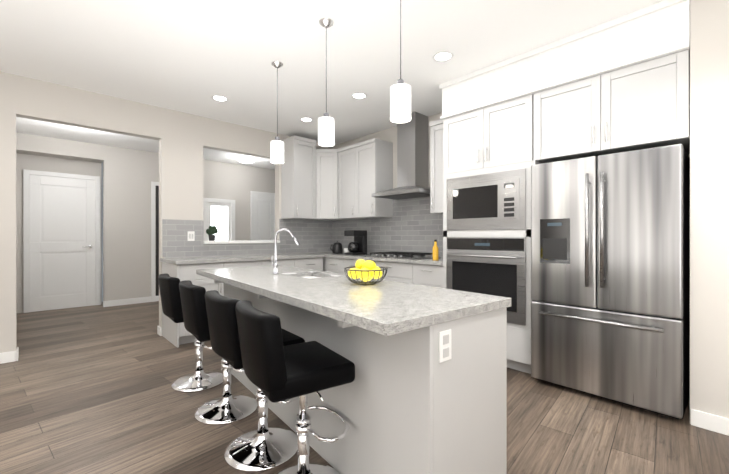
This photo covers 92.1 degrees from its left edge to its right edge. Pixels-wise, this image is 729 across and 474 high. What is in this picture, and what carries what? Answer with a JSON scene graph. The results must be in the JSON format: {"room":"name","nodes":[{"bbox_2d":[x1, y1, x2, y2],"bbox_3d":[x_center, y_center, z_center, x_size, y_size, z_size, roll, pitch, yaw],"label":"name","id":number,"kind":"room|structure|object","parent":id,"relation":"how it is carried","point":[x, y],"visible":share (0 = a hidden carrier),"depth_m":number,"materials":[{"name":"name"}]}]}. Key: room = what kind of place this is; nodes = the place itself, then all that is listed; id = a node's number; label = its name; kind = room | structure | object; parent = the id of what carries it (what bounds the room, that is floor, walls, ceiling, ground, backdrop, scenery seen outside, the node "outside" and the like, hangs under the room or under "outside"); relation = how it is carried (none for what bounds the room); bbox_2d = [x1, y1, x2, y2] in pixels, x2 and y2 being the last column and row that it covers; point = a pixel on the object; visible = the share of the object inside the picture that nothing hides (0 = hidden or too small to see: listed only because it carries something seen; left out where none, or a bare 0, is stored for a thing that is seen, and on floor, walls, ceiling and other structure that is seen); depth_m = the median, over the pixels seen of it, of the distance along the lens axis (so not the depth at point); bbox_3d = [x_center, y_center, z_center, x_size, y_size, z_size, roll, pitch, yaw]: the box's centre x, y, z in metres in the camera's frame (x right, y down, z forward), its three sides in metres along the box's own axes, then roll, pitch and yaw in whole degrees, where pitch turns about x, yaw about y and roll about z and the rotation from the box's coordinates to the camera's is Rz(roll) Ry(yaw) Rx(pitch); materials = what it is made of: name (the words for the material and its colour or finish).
{"room":"kitchen","nodes":[
{"label":"kitchen","id":0,"kind":"room"},
{"bbox_2d":[16,132,274,312],"bbox_3d":[-2.293,-0.183,6.402,6.270,2.700,2.890,0,0,-43],"label":"wall","id":1,"kind":"structure","parent":0,"point":[129,175],"depth_m":6.05,"materials":[{"name":"paint"}]},
{"bbox_2d":[23,169,100,312],"bbox_3d":[-4.883,0.064,5.711,0.950,2.200,0.098,0,0,-43],"label":"hall door","id":2,"kind":"structure","parent":1,"relation":"in","point":[61,240],"depth_m":5.69,"materials":[{"name":"white wood"}]},
{"bbox_2d":[103,296,158,306],"bbox_3d":[-3.328,1.117,6.814,2.812,0.100,0.034,0,0,-43],"label":"baseboard","id":3,"kind":"structure","parent":1,"relation":"attached to","point":[142,299],"depth_m":6.07,"materials":[{"name":"white wood"}]},
{"bbox_2d":[151,181,158,301],"bbox_3d":[-3.531,0.085,6.602,0.830,2.165,0.020,0,0,-43],"label":"door","id":4,"kind":"structure","parent":1,"relation":"in","point":[154,238],"depth_m":6.34,"materials":[{"name":"grey wood"}]},
{"bbox_2d":[203,198,234,240],"bbox_3d":[-2.945,0.197,7.133,0.640,1.940,0.048,0,0,-43],"label":"room window","id":5,"kind":"structure","parent":1,"relation":"in","point":[219,214],"depth_m":7.14,"materials":[{"name":"white glass"}]},
{"bbox_2d":[204,240,279,243],"bbox_3d":[-1.701,0.068,4.890,1.076,0.039,0.185,0,0,-43],"label":"trim","id":6,"kind":"structure","parent":1,"relation":"attached to","point":[239,241],"depth_m":4.81,"materials":[{"name":"white wood"}]},
{"bbox_2d":[206,225,217,240],"bbox_3d":[-1.997,-0.053,4.611,0.150,0.201,0.134,0,0,-43],"label":"potted plant","id":7,"kind":"object","parent":6,"relation":"on","point":[211,231],"visible":1,"depth_m":4.58,"materials":[{"name":"green plant"}]},
{"bbox_2d":[250,191,274,239],"bbox_3d":[-2.220,0.085,7.777,0.610,2.155,0.098,0,0,-43],"label":"room door","id":8,"kind":"structure","parent":1,"relation":"in","point":[262,215],"depth_m":7.76,"materials":[{"name":"white wood"}]},
{"bbox_2d":[0,71,331,352],"bbox_3d":[-3.305,-0.180,3.384,7.720,2.700,0.120,0,0,-43],"label":"wall","id":9,"kind":"structure","parent":0,"point":[184,139],"depth_m":3.90,"materials":[{"name":"paint"}]},
{"bbox_2d":[0,349,18,363],"bbox_3d":[-4.671,1.121,2.007,3.839,0.100,0.013,0,0,-43],"label":"baseboard","id":10,"kind":"structure","parent":9,"relation":"attached to","point":[11,356],"depth_m":3.28,"materials":[{"name":"white wood"}]},
{"bbox_2d":[157,326,161,334],"bbox_3d":[-1.919,1.119,4.767,1.569,0.100,0.034,0,0,-43],"label":"baseboard","id":11,"kind":"structure","parent":9,"relation":"attached to","point":[159,330],"depth_m":4.16,"materials":[{"name":"white wood"}]},
{"bbox_2d":[188,231,194,240],"bbox_3d":[-2.155,-0.011,4.366,0.080,0.120,0.008,0,0,-43],"label":"switch plate","id":12,"kind":"object","parent":9,"relation":"attached to","point":[191,235],"visible":1,"depth_m":4.37,"materials":[{"name":"white plastic"}]},
{"bbox_2d":[162,219,331,257],"bbox_3d":[-1.466,-0.011,5.025,2.536,0.520,0.007,0,0,-43],"label":"backsplash","id":13,"kind":"structure","parent":9,"relation":"attached to","point":[311,236],"depth_m":4.87,"materials":[{"name":"tile"}]},
{"bbox_2d":[281,135,315,219],"bbox_3d":[-0.971,-0.857,5.230,0.381,1.170,0.382,0,0,-43],"label":"upper cabinet","id":14,"kind":"object","parent":9,"relation":"attached to","point":[298,183],"visible":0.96,"depth_m":5.11,"materials":[{"name":"white wood"}]},
{"bbox_2d":[0,0,663,169],"bbox_3d":[-1.520,-1.555,3.003,9.800,0.050,9.220,0,0,-43],"label":"ceiling","id":15,"kind":"structure","parent":0,"point":[193,57],"depth_m":2.88,"materials":[{"name":"paint"}]},
{"bbox_2d":[211,95,227,101],"bbox_3d":[-1.594,-1.526,3.875,0.175,0.009,0.175,0,0,41],"label":"recessed light","id":16,"kind":"object","parent":15,"relation":"in","point":[218,98],"depth_m":3.87,"materials":[{"name":"white plastic"}]},
{"bbox_2d":[237,156,254,163],"bbox_3d":[-2.294,-1.483,6.819,0.340,0.100,0.340,0,0,-43],"label":"flush ceiling light","id":17,"kind":"object","parent":15,"relation":"attached to","point":[246,159],"visible":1,"depth_m":6.71,"materials":[{"name":"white glass"}]},
{"bbox_2d":[271,61,283,163],"bbox_3d":[-0.770,-1.094,3.104,0.116,0.869,0.116,0,0,-43],"label":"pendant light","id":18,"kind":"object","parent":15,"relation":"hanging from","point":[277,150],"visible":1,"depth_m":3.07,"materials":[{"name":"white glass"}]},
{"bbox_2d":[300,117,312,121],"bbox_3d":[-0.756,-1.526,4.576,0.175,0.009,0.175,0,0,41],"label":"recessed light","id":19,"kind":"object","parent":15,"relation":"in","point":[305,119],"depth_m":4.57,"materials":[{"name":"white plastic"}]},
{"bbox_2d":[318,18,333,146],"bbox_3d":[-0.272,-1.094,2.502,0.116,0.869,0.116,0,0,-43],"label":"pendant light","id":20,"kind":"object","parent":15,"relation":"hanging from","point":[326,130],"visible":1,"depth_m":2.46,"materials":[{"name":"white glass"}]},
{"bbox_2d":[351,93,366,98],"bbox_3d":[-0.057,-1.526,3.802,0.175,0.009,0.175,0,0,41],"label":"recessed light","id":21,"kind":"object","parent":15,"relation":"in","point":[356,95],"depth_m":3.80,"materials":[{"name":"white plastic"}]},
{"bbox_2d":[390,0,410,122],"bbox_3d":[0.203,-1.093,1.974,0.116,0.869,0.116,0,0,-43],"label":"pendant light","id":22,"kind":"object","parent":15,"relation":"hanging from","point":[400,101],"visible":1,"depth_m":1.93,"materials":[{"name":"white glass"}]},
{"bbox_2d":[432,51,453,61],"bbox_3d":[0.663,-1.525,2.975,0.175,0.009,0.175,0,0,41],"label":"recessed light","id":23,"kind":"object","parent":15,"relation":"in","point":[444,56],"depth_m":2.97,"materials":[{"name":"white plastic"}]},
{"bbox_2d":[439,0,689,119],"bbox_3d":[1.633,-1.358,3.088,0.689,0.342,1.846,0,0,-43],"label":"soffit ceiling","id":24,"kind":"structure","parent":15,"relation":"attached to","point":[655,31],"depth_m":2.64,"materials":[{"name":"white paint"}]},
{"bbox_2d":[0,301,728,473],"bbox_3d":[-1.520,1.195,3.005,9.800,0.050,9.220,0,0,-43],"label":"floor","id":25,"kind":"structure","parent":0,"point":[86,390],"depth_m":2.25,"materials":[{"name":"brown wood"}]},
{"bbox_2d":[158,273,222,392],"bbox_3d":[-1.366,0.733,2.810,0.486,0.874,0.435,0,0,-43],"label":"stool","id":26,"kind":"object","parent":25,"relation":"on","point":[200,379],"visible":0.75,"depth_m":2.68,"materials":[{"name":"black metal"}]},
{"bbox_2d":[160,261,267,347],"bbox_3d":[-1.811,0.729,4.281,1.023,0.880,0.600,0,0,-43],"label":"base cabinet","id":27,"kind":"object","parent":25,"relation":"on","point":[181,269],"depth_m":3.90,"materials":[{"name":"white wood"}]},
{"bbox_2d":[160,253,323,264],"bbox_3d":[-1.486,0.269,4.567,1.928,0.040,0.631,0,0,-43],"label":"countertop","id":28,"kind":"structure","parent":27,"relation":"on","point":[288,256],"depth_m":4.25,"materials":[{"name":"grey stone"}]},
{"bbox_2d":[179,280,257,424],"bbox_3d":[-0.964,0.733,2.353,0.484,0.874,0.410,0,0,-37],"label":"stool","id":29,"kind":"object","parent":25,"relation":"on","point":[227,407],"visible":0.65,"depth_m":2.23,"materials":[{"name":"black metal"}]},
{"bbox_2d":[205,290,304,471],"bbox_3d":[-0.595,0.733,1.917,0.484,0.874,0.410,0,0,-38],"label":"stool","id":30,"kind":"object","parent":25,"relation":"on","point":[263,447],"visible":0.69,"depth_m":1.82,"materials":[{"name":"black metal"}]},
{"bbox_2d":[235,300,354,473],"bbox_3d":[-0.314,0.734,1.582,0.484,0.874,0.410,0,0,-33],"label":"stool","id":31,"kind":"object","parent":25,"relation":"on","point":[275,369],"visible":1,"depth_m":1.44,"materials":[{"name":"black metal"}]},
{"bbox_2d":[268,257,322,270],"bbox_3d":[-1.161,0.729,4.895,1.003,0.880,0.598,0,0,-43],"label":"base cabinet","id":32,"kind":"object","parent":25,"relation":"on","point":[314,263],"depth_m":4.82,"materials":[{"name":"white wood"}]},
{"bbox_2d":[322,256,327,271],"bbox_3d":[-0.524,0.728,5.436,0.598,0.880,0.696,0,0,-43],"label":"base cabinet","id":33,"kind":"object","parent":25,"relation":"on","point":[325,259],"depth_m":5.07,"materials":[{"name":"white wood"}]},
{"bbox_2d":[328,256,356,273],"bbox_3d":[-0.048,0.729,4.930,0.598,0.880,0.808,0,0,-43],"label":"base cabinet","id":34,"kind":"object","parent":25,"relation":"on","point":[335,266],"depth_m":4.81,"materials":[{"name":"white wood"}]},
{"bbox_2d":[196,273,506,473],"bbox_3d":[-0.359,0.746,2.351,0.862,0.850,2.452,0,0,-43],"label":"kitchen island","id":35,"kind":"object","parent":25,"relation":"on","point":[424,391],"depth_m":1.50,"materials":[{"name":"wood"}]},
{"bbox_2d":[196,265,510,340],"bbox_3d":[-0.391,0.301,2.337,0.970,0.040,2.504,0,0,-43],"label":"island countertop","id":36,"kind":"structure","parent":35,"relation":"on","point":[400,311],"depth_m":1.64,"materials":[{"name":"grey stone"}]},
{"bbox_2d":[271,228,298,273],"bbox_3d":[-0.626,0.106,2.743,0.228,0.347,0.096,0,0,-43],"label":"faucet","id":37,"kind":"object","parent":36,"relation":"on","point":[275,265],"visible":1,"depth_m":2.67,"materials":[{"name":"silver metal"}]},
{"bbox_2d":[296,273,319,276],"bbox_3d":[-0.402,0.418,2.630,0.340,0.218,0.486,0,0,-43],"label":"sink","id":38,"kind":"object","parent":36,"relation":"in","point":[297,274],"depth_m":2.84,"materials":[{"name":"silver metal"}]},
{"bbox_2d":[344,259,387,284],"bbox_3d":[0.008,0.207,2.112,0.262,0.146,0.262,0,0,-43],"label":"fruit bowl","id":39,"kind":"object","parent":36,"relation":"on","point":[365,272],"visible":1,"depth_m":2.06,"materials":[{"name":"yellow food"}]},
{"bbox_2d":[365,260,411,283],"bbox_3d":[0.469,0.729,4.381,0.598,0.880,0.819,0,0,-43],"label":"base cabinet","id":40,"kind":"object","parent":25,"relation":"on","point":[395,272],"depth_m":4.05,"materials":[{"name":"white wood"}]},
{"bbox_2d":[412,264,442,287],"bbox_3d":[0.892,0.730,3.930,0.598,0.880,0.418,0,0,-43],"label":"base cabinet","id":41,"kind":"object","parent":25,"relation":"on","point":[427,272],"depth_m":3.72,"materials":[{"name":"white wood"}]},
{"bbox_2d":[308,252,442,263],"bbox_3d":[0.125,0.269,4.723,0.631,0.040,2.624,0,0,-43],"label":"countertop","id":42,"kind":"structure","parent":41,"relation":"on","point":[341,256],"depth_m":4.19,"materials":[{"name":"grey stone"}]},
{"bbox_2d":[330,241,342,253],"bbox_3d":[-0.429,0.152,5.307,0.217,0.190,0.160,0,0,-43],"label":"kettle","id":43,"kind":"object","parent":42,"relation":"on","point":[337,247],"visible":0.98,"depth_m":5.26,"materials":[{"name":"black plastic"}]},
{"bbox_2d":[344,230,366,254],"bbox_3d":[-0.128,0.078,4.931,0.272,0.340,0.200,0,0,-43],"label":"coffee maker","id":44,"kind":"object","parent":42,"relation":"on","point":[358,246],"visible":1,"depth_m":4.89,"materials":[{"name":"black plastic"}]},
{"bbox_2d":[366,252,439,258],"bbox_3d":[0.465,0.222,4.336,0.524,0.052,0.760,0,0,-43],"label":"cooktop","id":45,"kind":"object","parent":42,"relation":"in","point":[406,255],"visible":1,"depth_m":4.22,"materials":[{"name":"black metal"}]},
{"bbox_2d":[433,240,438,259],"bbox_3d":[0.760,0.138,3.762,0.064,0.221,0.064,0,0,-43],"label":"bottle","id":46,"kind":"object","parent":42,"relation":"on","point":[435,252],"visible":1,"depth_m":3.73,"materials":[{"name":"orange"}]},
{"bbox_2d":[443,94,533,373],"bbox_3d":[1.294,-0.007,3.417,0.714,2.355,0.870,0,0,-43],"label":"tall cabinet","id":47,"kind":"object","parent":25,"relation":"on","point":[488,155],"visible":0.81,"depth_m":3.14,"materials":[{"name":"white wood"}]},
{"bbox_2d":[531,144,689,418],"bbox_3d":[1.885,0.296,2.718,0.792,1.750,0.908,0,0,-43],"label":"fridge","id":48,"kind":"object","parent":25,"relation":"on","point":[610,275],"visible":1,"depth_m":2.42,"materials":[{"name":"silver metal"}]},
{"bbox_2d":[332,113,689,188],"bbox_3d":[1.536,-0.180,3.784,0.120,2.700,6.170,0,0,-43],"label":"wall","id":49,"kind":"structure","parent":0,"point":[389,135],"depth_m":4.90,"materials":[{"name":"paint"}]},
{"bbox_2d":[305,149,354,220],"bbox_3d":[-0.552,-0.792,5.490,0.577,1.040,0.577,0,0,-43],"label":"upper cabinet","id":50,"kind":"object","parent":49,"relation":"attached to","point":[326,184],"visible":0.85,"depth_m":5.25,"materials":[{"name":"white wood"}]},
{"bbox_2d":[337,138,392,219],"bbox_3d":[-0.011,-0.791,5.057,0.382,1.040,0.784,0,0,-43],"label":"upper cabinet","id":51,"kind":"object","parent":49,"relation":"attached to","point":[365,170],"visible":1,"depth_m":4.86,"materials":[{"name":"white wood"}]},
{"bbox_2d":[332,187,442,256],"bbox_3d":[0.359,-0.191,4.941,0.007,0.880,2.629,0,0,-43],"label":"backsplash","id":52,"kind":"structure","parent":49,"relation":"attached to","point":[413,225],"depth_m":4.77,"materials":[{"name":"tile"}]},
{"bbox_2d":[372,112,429,199],"bbox_3d":[0.531,-1.018,4.397,0.498,1.022,0.760,0,0,-43],"label":"range hood","id":53,"kind":"object","parent":49,"relation":"attached to","point":[412,157],"visible":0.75,"depth_m":4.36,"materials":[{"name":"silver metal"}]},
{"bbox_2d":[429,119,442,213],"bbox_3d":[0.992,-0.790,3.991,0.382,1.040,0.372,0,0,-43],"label":"upper cabinet","id":54,"kind":"object","parent":49,"relation":"attached to","point":[436,166],"visible":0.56,"depth_m":3.97,"materials":[{"name":"white wood"}]},
{"bbox_2d":[532,50,689,164],"bbox_3d":[1.936,-0.887,2.764,0.674,0.595,0.952,0,0,-43],"label":"upper cabinet","id":55,"kind":"object","parent":49,"relation":"attached to","point":[644,105],"visible":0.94,"depth_m":2.49,"materials":[{"name":"white wood"}]},
{"bbox_2d":[690,0,728,423],"bbox_3d":[2.780,-0.179,1.891,0.659,2.700,1.467,0,0,-43],"label":"wall","id":56,"kind":"structure","parent":0,"point":[709,206],"depth_m":2.14,"materials":[{"name":"paint"}]},
{"bbox_2d":[691,409,728,435],"bbox_3d":[2.537,1.122,1.660,0.013,0.100,1.462,0,0,-43],"label":"baseboard","id":57,"kind":"structure","parent":56,"relation":"attached to","point":[711,422],"depth_m":2.12,"materials":[{"name":"white wood"}]}
]}

